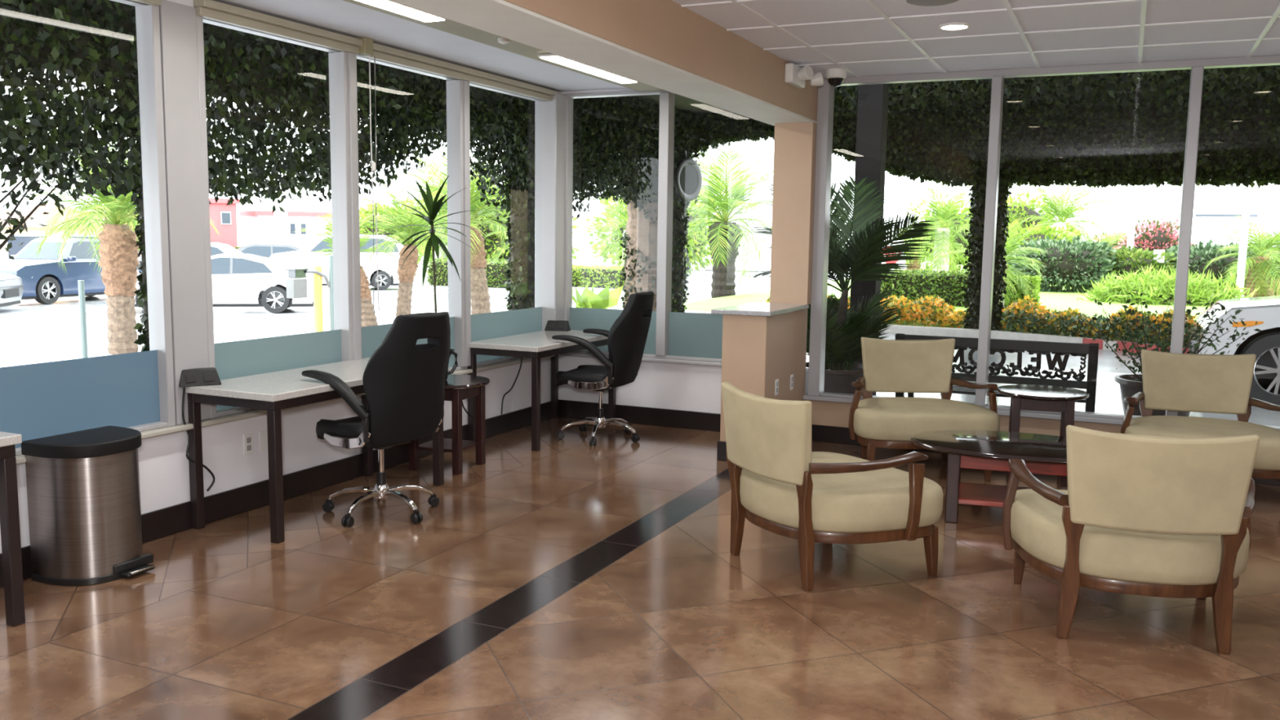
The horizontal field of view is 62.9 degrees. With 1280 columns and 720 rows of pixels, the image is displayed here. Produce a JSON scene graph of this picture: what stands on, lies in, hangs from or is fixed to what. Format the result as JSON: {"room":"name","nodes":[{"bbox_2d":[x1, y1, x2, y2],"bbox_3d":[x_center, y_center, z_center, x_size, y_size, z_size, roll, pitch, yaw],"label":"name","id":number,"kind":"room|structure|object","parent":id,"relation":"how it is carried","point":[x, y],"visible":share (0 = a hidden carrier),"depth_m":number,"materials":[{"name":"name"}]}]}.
{"room":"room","nodes":[
{"label":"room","id":0,"kind":"room"},
{"bbox_2d":[0,0,551,553],"bbox_3d":[-3.187,-0.314,3.947,0.140,2.800,11.710,4,8,25],"label":"wall","id":1,"kind":"structure","parent":0,"point":[163,462],"depth_m":5.97,"materials":[{"name":"white paint"}]},
{"bbox_2d":[0,0,175,456],"bbox_3d":[-4.003,-0.375,2.008,0.180,2.210,7.440,4,8,25],"label":"window","id":2,"kind":"structure","parent":1,"relation":"in","point":[131,390],"depth_m":5.25,"materials":[{"name":"white paint"}]},
{"bbox_2d":[159,0,210,424],"bbox_3d":[-2.438,-0.749,5.495,0.160,2.163,0.220,4,8,25],"label":"column","id":3,"kind":"structure","parent":1,"relation":"attached to","point":[178,25],"depth_m":5.44,"materials":[{"name":"white paint"}]},
{"bbox_2d":[0,400,551,586],"bbox_3d":[-3.162,1.014,4.009,0.018,0.150,11.572,4,8,25],"label":"baseboard","id":4,"kind":"structure","parent":1,"relation":"attached to","point":[168,521],"depth_m":6.28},
{"bbox_2d":[15,354,559,464],"bbox_3d":[-3.198,0.528,3.981,0.195,0.030,11.590,4,8,25],"label":"trim","id":5,"kind":"structure","parent":1,"relation":"attached to","point":[21,459],"depth_m":5.81,"materials":[{"name":"beige paint"}]},
{"bbox_2d":[192,0,560,418],"bbox_3d":[-1.553,-0.979,7.274,0.220,2.225,3.780,4,8,25],"label":"window","id":6,"kind":"structure","parent":1,"relation":"in","point":[348,340],"depth_m":6.62,"materials":[{"name":"white paint"}]},
{"bbox_2d":[368,55,379,311],"bbox_3d":[-1.703,-1.117,6.708,0.024,1.620,0.057,4,8,25],"label":"pull cords","id":7,"kind":"object","parent":6,"relation":"hanging from","point":[373,164],"visible":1,"depth_m":6.70,"materials":[{"name":"white plastic"}]},
{"bbox_2d":[534,92,566,330],"bbox_3d":[-0.746,-1.162,9.024,0.210,2.195,0.290,4,8,25],"label":"column","id":8,"kind":"structure","parent":1,"relation":"attached to","point":[550,117],"depth_m":8.88,"materials":[{"name":"white paint"}]},
{"bbox_2d":[391,0,817,125],"bbox_3d":[-1.226,-1.394,2.846,0.360,0.340,11.590,4,8,25],"label":"beam","id":9,"kind":"structure","parent":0,"point":[665,45],"depth_m":5.34,"materials":[{"name":"beige paint"}]},
{"bbox_2d":[784,62,823,88],"bbox_3d":[1.165,-1.987,7.355,0.162,0.130,0.492,4,8,25],"label":"emergency light","id":10,"kind":"object","parent":9,"relation":"attached to","point":[796,76],"visible":1,"depth_m":7.22,"materials":[{"name":"white plastic"}]},
{"bbox_2d":[0,416,1279,719],"bbox_3d":[1.096,1.429,2.152,9.620,0.120,11.710,4,8,25],"label":"floor","id":11,"kind":"structure","parent":0,"point":[570,578],"depth_m":4.36,"materials":[{"name":"tile"}]},
{"bbox_2d":[0,431,25,626],"bbox_3d":[-3.009,0.740,3.673,0.520,0.778,1.450,4,8,25],"label":"desk","id":12,"kind":"object","parent":11,"relation":"on","point":[9,502],"visible":1,"depth_m":4.18,"materials":[{"name":"brown metal"}]},
{"bbox_2d":[21,425,155,586],"bbox_3d":[-2.495,0.673,4.840,0.395,0.647,0.460,4,8,25],"label":"bin","id":13,"kind":"object","parent":11,"relation":"on","point":[83,493],"visible":1,"depth_m":4.70,"materials":[{"name":"silver metal"}]},
{"bbox_2d":[183,357,444,543],"bbox_3d":[-1.820,0.465,6.104,0.625,0.778,1.490,4,8,25],"label":"desk","id":14,"kind":"object","parent":11,"relation":"on","point":[274,392],"visible":0.57,"depth_m":5.55,"materials":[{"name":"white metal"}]},
{"bbox_2d":[178,367,221,386],"bbox_3d":[-2.338,0.090,5.550,0.208,0.085,0.098,-3,8,-31],"label":"box","id":15,"kind":"object","parent":14,"relation":"on","point":[206,375],"visible":0.98,"depth_m":5.52,"materials":[{"name":"black plastic"}]},
{"bbox_2d":[301,311,450,527],"bbox_3d":[-1.434,0.300,5.893,0.735,1.164,0.682,5,8,34],"label":"desk chair","id":16,"kind":"object","parent":11,"relation":"on","point":[403,380],"visible":1,"depth_m":5.67,"materials":[{"name":"black leather"}]},
{"bbox_2d":[408,374,489,475],"bbox_3d":[-1.317,0.434,7.159,0.580,0.602,0.580,3,7,19],"label":"side table","id":17,"kind":"object","parent":11,"relation":"on","point":[458,388],"visible":0.62,"depth_m":7.06,"materials":[{"name":"brown wood"}]},
{"bbox_2d":[385,175,475,380],"bbox_3d":[-1.400,-0.544,7.013,0.596,1.373,0.619,0,7,-7],"label":"potted plant","id":18,"kind":"object","parent":17,"relation":"on","point":[433,206],"visible":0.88,"depth_m":6.97,"materials":[{"name":"green plant"}]},
{"bbox_2d":[417,438,479,452],"bbox_3d":[-1.319,0.584,7.176,0.330,0.020,0.330,3,7,19],"label":"shelf","id":19,"kind":"object","parent":17,"relation":"attached to","point":[447,442],"depth_m":7.11,"materials":[{"name":"brown wood"}]},
{"bbox_2d":[467,329,616,451],"bbox_3d":[-0.748,0.204,8.409,0.625,0.778,1.360,4,8,25],"label":"desk","id":20,"kind":"object","parent":11,"relation":"on","point":[536,345],"visible":0.7,"depth_m":7.93,"materials":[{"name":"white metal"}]},
{"bbox_2d":[551,291,654,445],"bbox_3d":[-0.269,0.042,8.182,0.735,1.164,0.682,3,7,20],"label":"desk chair","id":21,"kind":"object","parent":11,"relation":"on","point":[627,336],"visible":1,"depth_m":7.95,"materials":[{"name":"black leather"}]},
{"bbox_2d":[721,381,943,591],"bbox_3d":[0.902,0.566,5.132,0.860,0.884,1.002,-3,8,-28],"label":"armchair","id":22,"kind":"object","parent":11,"relation":"on","point":[784,487],"visible":1,"depth_m":4.79,"materials":[{"name":"brown wood"}]},
{"bbox_2d":[848,337,999,480],"bbox_3d":[1.939,0.321,7.298,1.002,0.884,0.860,1,7,1],"label":"armchair","id":23,"kind":"object","parent":11,"relation":"on","point":[889,366],"visible":0.91,"depth_m":7.35,"materials":[{"name":"beige fabric"}]},
{"bbox_2d":[910,430,1066,523],"bbox_3d":[2.171,0.697,6.054,1.200,0.437,0.780,3,7,18],"label":"coffee table","id":24,"kind":"object","parent":11,"relation":"on","point":[1042,454],"visible":0.51,"depth_m":5.93,"materials":[{"name":"red wood"}]},
{"bbox_2d":[958,481,1031,507],"bbox_3d":[2.169,0.794,6.066,0.680,0.030,0.440,3,7,18],"label":"shelf","id":25,"kind":"object","parent":24,"relation":"attached to","point":[974,494],"depth_m":6.06,"materials":[{"name":"red wood"}]},
{"bbox_2d":[996,384,1088,487],"bbox_3d":[2.687,0.503,7.034,0.580,0.602,0.580,3,7,18],"label":"side table","id":26,"kind":"object","parent":11,"relation":"on","point":[1023,397],"visible":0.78,"depth_m":6.87,"materials":[{"name":"brown wood"}]},
{"bbox_2d":[1001,425,1259,653],"bbox_3d":[2.081,0.666,4.431,1.002,0.884,0.860,2,7,13],"label":"armchair","id":27,"kind":"object","parent":11,"relation":"on","point":[1141,515],"visible":1,"depth_m":4.07,"materials":[{"name":"brown wood"}]},
{"bbox_2d":[1120,349,1279,485],"bbox_3d":[3.568,0.424,6.620,1.002,0.884,0.860,3,7,18],"label":"armchair","id":28,"kind":"object","parent":11,"relation":"on","point":[1180,382],"visible":0.61,"depth_m":6.85,"materials":[{"name":"beige fabric"}]},
{"bbox_2d":[558,88,808,413],"bbox_3d":[0.264,-0.837,8.707,2.385,2.800,0.120,4,8,25],"label":"wall","id":29,"kind":"structure","parent":0,"point":[673,386],"depth_m":8.79,"materials":[{"name":"white paint"}]},
{"bbox_2d":[342,0,665,91],"bbox_3d":[-1.904,-1.592,3.139,1.140,0.035,11.590,4,8,25],"label":"trim","id":30,"kind":"structure","parent":29,"relation":"attached to","point":[447,25],"depth_m":6.37,"materials":[{"name":"beige paint"}]},
{"bbox_2d":[558,399,720,431],"bbox_3d":[0.133,0.480,8.841,1.920,0.150,0.018,4,8,25],"label":"baseboard","id":31,"kind":"structure","parent":29,"relation":"attached to","point":[707,421],"depth_m":8.86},
{"bbox_2d":[564,90,723,362],"bbox_3d":[0.353,-1.102,8.600,2.165,2.205,0.125,4,8,25],"label":"window","id":32,"kind":"structure","parent":29,"relation":"in","point":[691,336],"depth_m":8.69,"materials":[{"name":"white paint"}]},
{"bbox_2d":[803,393,1123,435],"bbox_3d":[4.600,0.673,6.828,7.235,0.365,0.180,4,8,25],"label":"wall","id":33,"kind":"structure","parent":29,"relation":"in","point":[824,413],"depth_m":7.61,"materials":[{"name":"beige paint"}]},
{"bbox_2d":[808,54,1279,430],"bbox_3d":[4.633,-0.715,6.650,7.200,2.435,0.150,4,8,25],"label":"window","id":34,"kind":"structure","parent":33,"relation":"attached to","point":[825,100],"depth_m":7.53,"materials":[{"name":"white paint"}]},
{"bbox_2d":[811,424,1279,485],"bbox_3d":[4.582,0.794,6.807,7.235,0.130,0.018,4,8,25],"label":"baseboard","id":35,"kind":"structure","parent":33,"relation":"attached to","point":[826,433],"depth_m":8.18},
{"bbox_2d":[213,0,1279,92],"bbox_3d":[1.113,-1.451,1.759,9.620,0.107,11.816,4,8,25],"label":"ceiling","id":36,"kind":"structure","parent":0,"point":[860,37],"depth_m":6.16,"materials":[{"name":"tile"}]},
{"bbox_2d":[355,0,447,22],"bbox_3d":[-1.378,-1.796,5.149,0.150,0.024,1.260,4,8,25],"label":"strip light","id":37,"kind":"object","parent":36,"relation":"attached to","point":[388,5],"visible":0.76,"depth_m":5.44,"materials":[{"name":"white plastic"}]},
{"bbox_2d":[537,53,637,83],"bbox_3d":[-0.340,-2.049,7.382,0.150,0.024,1.250,4,8,25],"label":"strip light","id":38,"kind":"object","parent":36,"relation":"attached to","point":[552,57],"visible":0.73,"depth_m":7.25,"materials":[{"name":"white plastic"}]},
{"bbox_2d":[711,302,808,461],"bbox_3d":[0.922,0.140,7.830,0.440,1.088,1.110,4,8,25],"label":"wall","id":39,"kind":"structure","parent":0,"point":[763,344],"depth_m":7.42,"materials":[{"name":"beige paint"}]},
{"bbox_2d":[769,122,817,304],"bbox_3d":[1.211,-1.131,8.139,0.300,1.375,0.250,4,8,25],"label":"wall column","id":40,"kind":"structure","parent":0,"point":[795,143],"depth_m":8.02,"materials":[{"name":"beige paint"}]},
{"bbox_3d":[14.680,-1.956,14.099,0.300,4.370,21.850,4,8,25],"label":"wall","id":41,"kind":"structure","parent":0,"visible":0},
{"bbox_2d":[631,66,1279,114],"bbox_3d":[2.813,-3.202,6.034,18.300,0.300,25.900,4,8,25],"label":"canopy roof","id":42,"kind":"structure","parent":41,"relation":"attached to","point":[686,104],"depth_m":17.68,"materials":[{"name":"green plant"}]},
{"bbox_2d":[0,0,702,220],"bbox_3d":[-4.481,-2.550,9.827,1.556,2.280,24.490,4,8,25],"label":"foliage","id":43,"kind":"object","parent":42,"relation":"hanging from","point":[93,42],"visible":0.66,"depth_m":10.53,"materials":[{"name":"green plant"}]},
{"bbox_2d":[688,91,1279,188],"bbox_3d":[8.072,-3.782,17.558,18.393,1.843,0.998,4,8,25],"label":"fascia","id":44,"kind":"object","parent":42,"relation":"hanging from","point":[1239,144],"visible":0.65,"depth_m":17.55,"materials":[{"name":"green plant"}]},
{"bbox_2d":[833,65,1279,119],"bbox_3d":[5.682,-3.684,12.454,10.736,0.373,11.204,4,8,25],"label":"foliage","id":45,"kind":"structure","parent":42,"relation":"attached to","point":[1170,82],"depth_m":15.54,"materials":[{"name":"green plant"}]},
{"label":"outside","id":46,"kind":"structure","parent":0,"visible":0},
{"bbox_2d":[805,353,1279,426],"bbox_3d":[5.008,0.540,10.548,14.000,0.018,6.880,4,8,25],"label":"walkway","id":47,"kind":"structure","parent":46,"point":[1108,396],"depth_m":11.37,"materials":[{"name":"concrete"}]},
{"bbox_2d":[747,174,936,394],"bbox_3d":[1.816,-0.574,9.478,1.702,2.378,1.366,3,7,17],"label":"potted palm","id":48,"kind":"object","parent":47,"relation":"on","point":[844,331],"visible":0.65,"depth_m":9.30,"materials":[{"name":"plant"}]},
{"bbox_2d":[805,361,863,394],"bbox_3d":[1.788,0.330,9.572,0.720,0.560,0.720,4,7,25],"label":"pot","id":49,"kind":"object","parent":48,"relation":"attached to","point":[838,378],"depth_m":9.27,"materials":[{"name":"ceramic"}]},
{"bbox_2d":[849,83,888,395],"bbox_3d":[2.276,-1.532,10.409,0.300,4.070,0.300,4,8,25],"label":"square post","id":50,"kind":"object","parent":47,"relation":"on","point":[873,99],"visible":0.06,"depth_m":10.24,"materials":[{"name":"grey metal"}]},
{"bbox_2d":[895,333,1098,412],"bbox_3d":[2.967,0.258,8.742,1.550,0.938,0.742,4,8,25],"label":"bench","id":51,"kind":"object","parent":47,"relation":"on","point":[962,344],"visible":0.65,"depth_m":8.30,"materials":[{"name":"black metal"}]},
{"bbox_2d":[1078,289,1262,416],"bbox_3d":[4.336,0.081,8.696,1.185,1.330,1.224,-6,9,-43],"label":"potted shrub","id":52,"kind":"object","parent":47,"relation":"on","point":[1131,384],"visible":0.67,"depth_m":8.68,"materials":[{"name":"green plant"}]},
{"bbox_2d":[1114,373,1190,416],"bbox_3d":[4.332,0.448,8.790,0.660,0.580,0.660,4,7,25],"label":"pot","id":53,"kind":"object","parent":52,"relation":"attached to","point":[1131,384],"depth_m":8.68,"materials":[{"name":"ceramic"}]},
{"bbox_2d":[1188,295,1279,404],"bbox_3d":[8.536,-0.306,11.018,4.800,1.660,2.140,4,8,25],"label":"car","id":54,"kind":"object","parent":47,"relation":"on","point":[1265,344],"visible":0.7,"depth_m":11.03,"materials":[{"name":"silver metal"}]},
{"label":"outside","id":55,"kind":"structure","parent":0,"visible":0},
{"bbox_2d":[0,240,1142,373],"bbox_3d":[-6.622,-6.429,68.872,250.000,0.330,200.000,4,8,25],"label":"ground","id":56,"kind":"structure","parent":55,"point":[32,331],"depth_m":23.57,"materials":[{"name":"concrete"}]},
{"bbox_2d":[0,272,23,306],"bbox_3d":[-17.154,-1.827,24.620,4.300,1.420,2.080,-1,7,-12],"label":"hatchback car","id":57,"kind":"object","parent":56,"relation":"on","point":[11,289],"visible":1,"depth_m":25.16,"materials":[{"name":"grey paint"}]},
{"bbox_2d":[0,84,92,268],"bbox_3d":[-6.089,-0.898,8.531,1.999,3.631,3.002,4,8,25],"label":"tree","id":58,"kind":"object","parent":56,"relation":"on","point":[17,224],"visible":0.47,"depth_m":9.09,"materials":[{"name":"green plant"}]},
{"bbox_2d":[0,200,103,260],"bbox_3d":[-33.760,-7.264,59.692,7.200,3.440,7.300,-4,8,-33],"label":"building","id":59,"kind":"structure","parent":56,"relation":"on","point":[37,215],"depth_m":56.25,"materials":[{"name":"beige paint"}]},
{"bbox_2d":[0,237,142,304],"bbox_3d":[-16.080,-2.575,29.608,2.130,1.750,5.365,3,7,17],"label":"car","id":60,"kind":"object","parent":56,"relation":"on","point":[43,282],"visible":0.59,"depth_m":28.41,"materials":[{"name":"blue paint"}]},
{"bbox_2d":[22,141,140,354],"bbox_3d":[-8.428,-1.858,16.995,2.647,3.527,2.954,-1,7,-12],"label":"palm tree","id":61,"kind":"object","parent":56,"relation":"on","point":[118,261],"visible":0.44,"depth_m":16.91,"materials":[{"name":"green plant"}]},
{"bbox_2d":[30,132,219,275],"bbox_3d":[-13.540,-3.683,27.399,4.353,4.541,4.187,2,7,7],"label":"palm tree","id":62,"kind":"object","parent":56,"relation":"on","point":[68,234],"visible":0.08,"depth_m":26.75,"materials":[{"name":"green plant"}]},
{"bbox_2d":[124,78,150,351],"bbox_3d":[-4.599,-1.418,9.735,0.319,4.264,0.324,-5,9,-41],"label":"column","id":63,"kind":"structure","parent":56,"relation":"on","point":[144,338],"depth_m":9.75,"materials":[{"name":"green plant"}]},
{"bbox_2d":[208,198,239,248],"bbox_3d":[-31.146,-9.729,77.185,2.300,4.250,4.200,-4,8,-33],"label":"building","id":64,"kind":"structure","parent":56,"relation":"on","point":[224,216],"depth_m":75.56,"materials":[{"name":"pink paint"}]},
{"bbox_2d":[134,253,322,313],"bbox_3d":[-10.509,-1.954,26.344,4.700,1.440,2.100,-1,7,-12],"label":"car","id":65,"kind":"object","parent":56,"relation":"on","point":[238,280],"visible":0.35,"depth_m":25.70,"materials":[{"name":"white paint"}]},
{"bbox_2d":[273,186,288,244],"bbox_3d":[-18.683,-6.969,54.465,1.000,4.500,1.000,4,8,25],"label":"pole","id":66,"kind":"object","parent":56,"relation":"on","point":[281,221],"visible":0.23,"depth_m":54.18,"materials":[{"name":"white"}]},
{"bbox_2d":[239,210,332,248],"bbox_3d":[-26.861,-9.811,81.724,7.200,3.450,5.200,-4,8,-33],"label":"building","id":67,"kind":"structure","parent":56,"relation":"on","point":[258,226],"depth_m":79.38,"materials":[{"name":"white paint"}]},
{"bbox_2d":[284,255,333,330],"bbox_3d":[-6.705,-1.342,21.199,0.361,1.550,0.964,7,9,40],"label":"post","id":68,"kind":"object","parent":56,"relation":"on","point":[296,288],"visible":0.97,"depth_m":21.01,"materials":[{"name":"grey metal"}]},
{"bbox_2d":[269,234,403,289],"bbox_3d":[-10.723,-3.484,36.970,4.900,1.950,2.180,-2,7,-19],"label":"van","id":69,"kind":"object","parent":56,"relation":"on","point":[293,259],"visible":0.46,"depth_m":36.43,"materials":[{"name":"white paint"}]},
{"bbox_2d":[293,210,396,327],"bbox_3d":[-6.292,-1.953,22.272,2.159,2.520,1.968,4,8,25],"label":"palm tree","id":70,"kind":"object","parent":56,"relation":"on","point":[369,318],"visible":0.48,"depth_m":22.29,"materials":[{"name":"green plant"}]},
{"bbox_2d":[324,200,429,264],"bbox_3d":[-15.456,-7.575,63.866,7.516,4.263,6.364,4,8,25],"label":"tree","id":71,"kind":"object","parent":56,"relation":"on","point":[363,215],"visible":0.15,"depth_m":62.29,"materials":[{"name":"green plant"}]},
{"bbox_2d":[359,176,474,316],"bbox_3d":[-5.079,-2.410,23.052,2.837,3.274,2.770,4,8,25],"label":"palm tree","id":72,"kind":"object","parent":56,"relation":"on","point":[406,274],"visible":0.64,"depth_m":22.88,"materials":[{"name":"green plant"}]},
{"bbox_2d":[377,155,504,271],"bbox_3d":[-9.412,-6.853,50.462,6.204,6.200,5.796,4,8,25],"label":"palm tree","id":73,"kind":"object","parent":56,"relation":"on","point":[442,254],"visible":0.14,"depth_m":49.61,"materials":[{"name":"green plant"}]},
{"bbox_2d":[386,145,510,314],"bbox_3d":[-4.123,-3.085,25.413,4.132,4.080,4.000,4,8,25],"label":"palm tree","id":74,"kind":"object","parent":56,"relation":"on","point":[480,296],"visible":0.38,"depth_m":25.31,"materials":[{"name":"green plant"}]},
{"bbox_2d":[425,257,511,288],"bbox_3d":[-5.744,-3.364,40.539,4.808,1.207,2.292,4,8,25],"label":"hedge","id":75,"kind":"object","parent":56,"relation":"on","point":[495,276],"visible":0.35,"depth_m":39.69,"materials":[{"name":"green plant"}]},
{"bbox_2d":[417,184,580,261],"bbox_3d":[-7.464,-6.592,52.587,7.348,5.229,7.884,-2,7,-24],"label":"tree","id":76,"kind":"object","parent":56,"relation":"on","point":[491,240],"visible":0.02,"depth_m":50.78,"materials":[{"name":"green plant"}]},
{"bbox_2d":[502,140,534,310],"bbox_3d":[-1.756,-2.115,15.826,0.649,4.328,0.651,4,8,25],"label":"column","id":77,"kind":"structure","parent":56,"relation":"on","point":[521,228],"depth_m":15.71,"materials":[{"name":"green plant"}]},
{"bbox_2d":[572,281,622,308],"bbox_3d":[-1.092,-0.898,20.595,1.215,1.336,1.173,-2,7,-21],"label":"leaf plant","id":78,"kind":"object","parent":56,"relation":"on","point":[606,299],"visible":0.33,"depth_m":20.29,"materials":[{"name":"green plant"}]},
{"bbox_2d":[572,264,625,288],"bbox_3d":[-0.943,-3.223,40.821,5.305,1.008,1.794,4,8,25],"label":"hedge","id":79,"kind":"object","parent":56,"relation":"on","point":[600,277],"visible":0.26,"depth_m":40.38,"materials":[{"name":"green plant"}]},
{"bbox_2d":[572,195,628,266],"bbox_3d":[-0.448,-5.918,48.638,4.672,4.784,4.436,-4,8,-35],"label":"palm tree","id":80,"kind":"object","parent":56,"relation":"on","point":[621,206],"visible":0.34,"depth_m":48.05,"materials":[{"name":"green plant"}]},
{"bbox_2d":[618,161,657,311],"bbox_3d":[0.139,-2.725,20.360,1.072,4.658,1.072,6,8,35],"label":"column","id":81,"kind":"structure","parent":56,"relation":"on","point":[640,267],"depth_m":20.10,"materials":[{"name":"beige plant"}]},
{"bbox_2d":[581,188,721,275],"bbox_3d":[0.786,-6.606,54.353,6.854,5.039,7.181,-2,7,-21],"label":"tree","id":82,"kind":"object","parent":56,"relation":"on","point":[698,253],"visible":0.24,"depth_m":53.45,"materials":[{"name":"green plant"}]},
{"bbox_2d":[671,111,692,312],"bbox_3d":[0.654,-2.628,20.197,0.704,4.315,0.700,-5,9,-41],"label":"column","id":83,"kind":"structure","parent":56,"relation":"on","point":[680,218],"depth_m":20.07,"materials":[{"name":"green plant"}]},
{"bbox_2d":[673,147,702,201],"bbox_3d":[0.751,-3.509,19.822,0.504,1.000,0.800,7,9,40],"label":"round sign","id":84,"kind":"object","parent":83,"relation":"attached to","point":[687,175],"visible":0.94,"depth_m":19.66,"materials":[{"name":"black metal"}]},
{"bbox_2d":[684,298,707,304],"bbox_3d":[2.581,-1.565,30.220,4.620,0.060,8.400,4,8,25],"label":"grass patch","id":85,"kind":"structure","parent":56,"relation":"on","point":[689,301],"depth_m":32.08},
{"bbox_2d":[685,146,773,297],"bbox_3d":[2.010,-3.349,26.743,4.006,4.353,3.759,4,8,25],"label":"palm tree","id":86,"kind":"object","parent":85,"relation":"on","point":[725,237],"visible":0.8,"depth_m":26.50,"materials":[{"name":"green plant"}]},
{"bbox_2d":[690,137,774,271],"bbox_3d":[6.275,-10.032,63.530,4.400,9.000,6.080,4,8,25],"label":"building","id":87,"kind":"structure","parent":56,"relation":"on","point":[762,147],"depth_m":60.54,"materials":[{"name":"white paint"}]},
{"bbox_2d":[684,310,1189,353],"bbox_3d":[7.143,-0.223,16.589,17.922,0.174,1.140,7,9,44],"label":"kerb","id":88,"kind":"object","parent":56,"relation":"on","point":[900,329],"visible":0.25,"depth_m":17.99,"materials":[{"name":"concrete"}]},
{"bbox_2d":[961,105,1013,330],"bbox_3d":[6.157,-2.404,18.487,0.811,4.156,0.786,4,8,25],"label":"column","id":89,"kind":"structure","parent":56,"relation":"on","point":[975,242],"depth_m":18.37,"materials":[{"name":"green plant"}]},
{"bbox_2d":[936,175,1279,249],"bbox_3d":[37.403,-9.891,61.030,38.400,9.350,8.500,4,8,25],"label":"building","id":90,"kind":"structure","parent":56,"relation":"on","point":[1212,206],"depth_m":60.11,"materials":[{"name":"white paint"}]},
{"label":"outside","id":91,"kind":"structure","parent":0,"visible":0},
{"bbox_2d":[684,264,1275,347],"bbox_3d":[15.275,-2.428,34.240,17.000,0.300,44.920,4,8,25],"label":"lawn","id":92,"kind":"structure","parent":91,"point":[1062,300],"depth_m":24.23,"materials":[{"name":"green plant"}]},
{"bbox_2d":[880,268,969,306],"bbox_3d":[6.717,-1.660,24.072,3.007,0.881,1.210,4,8,25],"label":"hedge","id":93,"kind":"object","parent":92,"relation":"on","point":[948,286],"visible":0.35,"depth_m":23.67,"materials":[{"name":"green plant"}]},
{"bbox_2d":[897,179,972,271],"bbox_3d":[8.335,-3.514,28.969,2.961,3.322,2.745,4,8,25],"label":"palm tree","id":94,"kind":"object","parent":92,"relation":"on","point":[941,246],"visible":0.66,"depth_m":28.82,"materials":[{"name":"green plant"}]},
{"bbox_2d":[897,200,1011,271],"bbox_3d":[13.052,-5.015,43.305,4.986,3.385,3.143,4,8,25],"label":"shrub","id":95,"kind":"object","parent":92,"relation":"on","point":[966,209],"visible":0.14,"depth_m":42.70,"materials":[{"name":"green plant"}]},
{"bbox_2d":[765,293,1196,344],"bbox_3d":[7.327,-0.663,17.465,2.060,0.692,12.779,-6,10,-44],"label":"flower bed","id":96,"kind":"object","parent":92,"relation":"on","point":[927,308],"visible":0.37,"depth_m":18.50,"materials":[{"name":"yellow plant"}]},
{"bbox_2d":[938,212,1051,307],"bbox_3d":[7.750,-2.153,22.894,2.349,2.160,2.370,4,8,25],"label":"palm tree","id":97,"kind":"object","parent":92,"relation":"on","point":[1010,248],"visible":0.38,"depth_m":22.45,"materials":[{"name":"green plant"}]},
{"bbox_2d":[968,189,1074,235],"bbox_3d":[15.509,-5.154,43.226,3.519,3.754,3.539,-2,7,-19],"label":"shrub","id":98,"kind":"object","parent":92,"relation":"on","point":[1023,210],"visible":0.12,"depth_m":42.49,"materials":[{"name":"green plant"}]},
{"bbox_2d":[1004,274,1041,307],"bbox_3d":[8.482,-1.510,23.267,0.812,0.817,1.204,4,8,25],"label":"hedge","id":99,"kind":"object","parent":92,"relation":"on","point":[1034,280],"visible":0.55,"depth_m":22.84,"materials":[{"name":"green plant"}]},
{"bbox_2d":[1005,221,1082,274],"bbox_3d":[13.483,-3.562,35.454,3.814,2.365,2.523,4,8,25],"label":"shrub","id":100,"kind":"object","parent":92,"relation":"on","point":[1048,231],"visible":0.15,"depth_m":34.91,"materials":[{"name":"green plant"}]},
{"bbox_2d":[1008,182,1113,239],"bbox_3d":[16.343,-5.229,40.687,3.514,3.760,3.965,-4,8,-34],"label":"palm tree","id":101,"kind":"object","parent":92,"relation":"on","point":[1065,213],"visible":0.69,"depth_m":40.29,"materials":[{"name":"green plant"}]},
{"bbox_2d":[1004,234,1132,293],"bbox_3d":[12.511,-2.731,30.516,2.861,1.853,2.852,-2,7,-22],"label":"shrub","id":102,"kind":"object","parent":92,"relation":"on","point":[1073,265],"visible":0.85,"depth_m":29.97,"materials":[{"name":"green plant"}]},
{"bbox_2d":[992,306,1193,346],"bbox_3d":[8.668,-0.314,15.521,0.865,0.522,7.704,-4,9,-37],"label":"greens","id":103,"kind":"object","parent":92,"relation":"on","point":[1020,320],"visible":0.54,"depth_m":17.39,"materials":[{"name":"green plant"}]},
{"bbox_2d":[1091,244,1177,286],"bbox_3d":[14.110,-2.549,30.311,2.548,1.609,2.574,-2,7,-19],"label":"shrub","id":104,"kind":"object","parent":92,"relation":"on","point":[1136,262],"visible":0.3,"depth_m":29.65,"materials":[{"name":"green plant"}]},
{"bbox_2d":[1112,216,1195,259],"bbox_3d":[16.072,-3.284,32.613,2.650,2.430,1.849,4,8,25],"label":"bougainvillea","id":105,"kind":"object","parent":92,"relation":"on","point":[1162,237],"visible":0.39,"depth_m":32.24,"materials":[{"name":"pink plant"}]},
{"bbox_2d":[1075,264,1259,306],"bbox_3d":[12.832,-1.658,25.556,4.079,1.421,2.563,3,7,18],"label":"clump","id":106,"kind":"object","parent":92,"relation":"on","point":[1199,292],"visible":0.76,"depth_m":25.09,"materials":[{"name":"green plant"}]},
{"bbox_2d":[1164,239,1279,291],"bbox_3d":[16.276,-2.564,29.862,3.716,1.799,2.449,4,8,25],"label":"shrub","id":107,"kind":"object","parent":92,"relation":"on","point":[1200,255],"visible":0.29,"depth_m":29.32,"materials":[{"name":"green plant"}]},
{"bbox_2d":[1204,215,1279,297],"bbox_3d":[16.247,-2.666,27.516,2.589,2.284,2.779,4,8,25],"label":"palm tree","id":108,"kind":"object","parent":92,"relation":"on","point":[1259,266],"visible":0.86,"depth_m":27.39,"materials":[{"name":"green plant"}]},
{"bbox_2d":[1235,185,1252,298],"bbox_3d":[15.482,-3.596,26.761,0.320,4.200,0.320,4,8,25],"label":"light pole","id":109,"kind":"object","parent":92,"relation":"on","point":[1247,191],"visible":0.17,"depth_m":26.75,"materials":[{"name":"white metal"}]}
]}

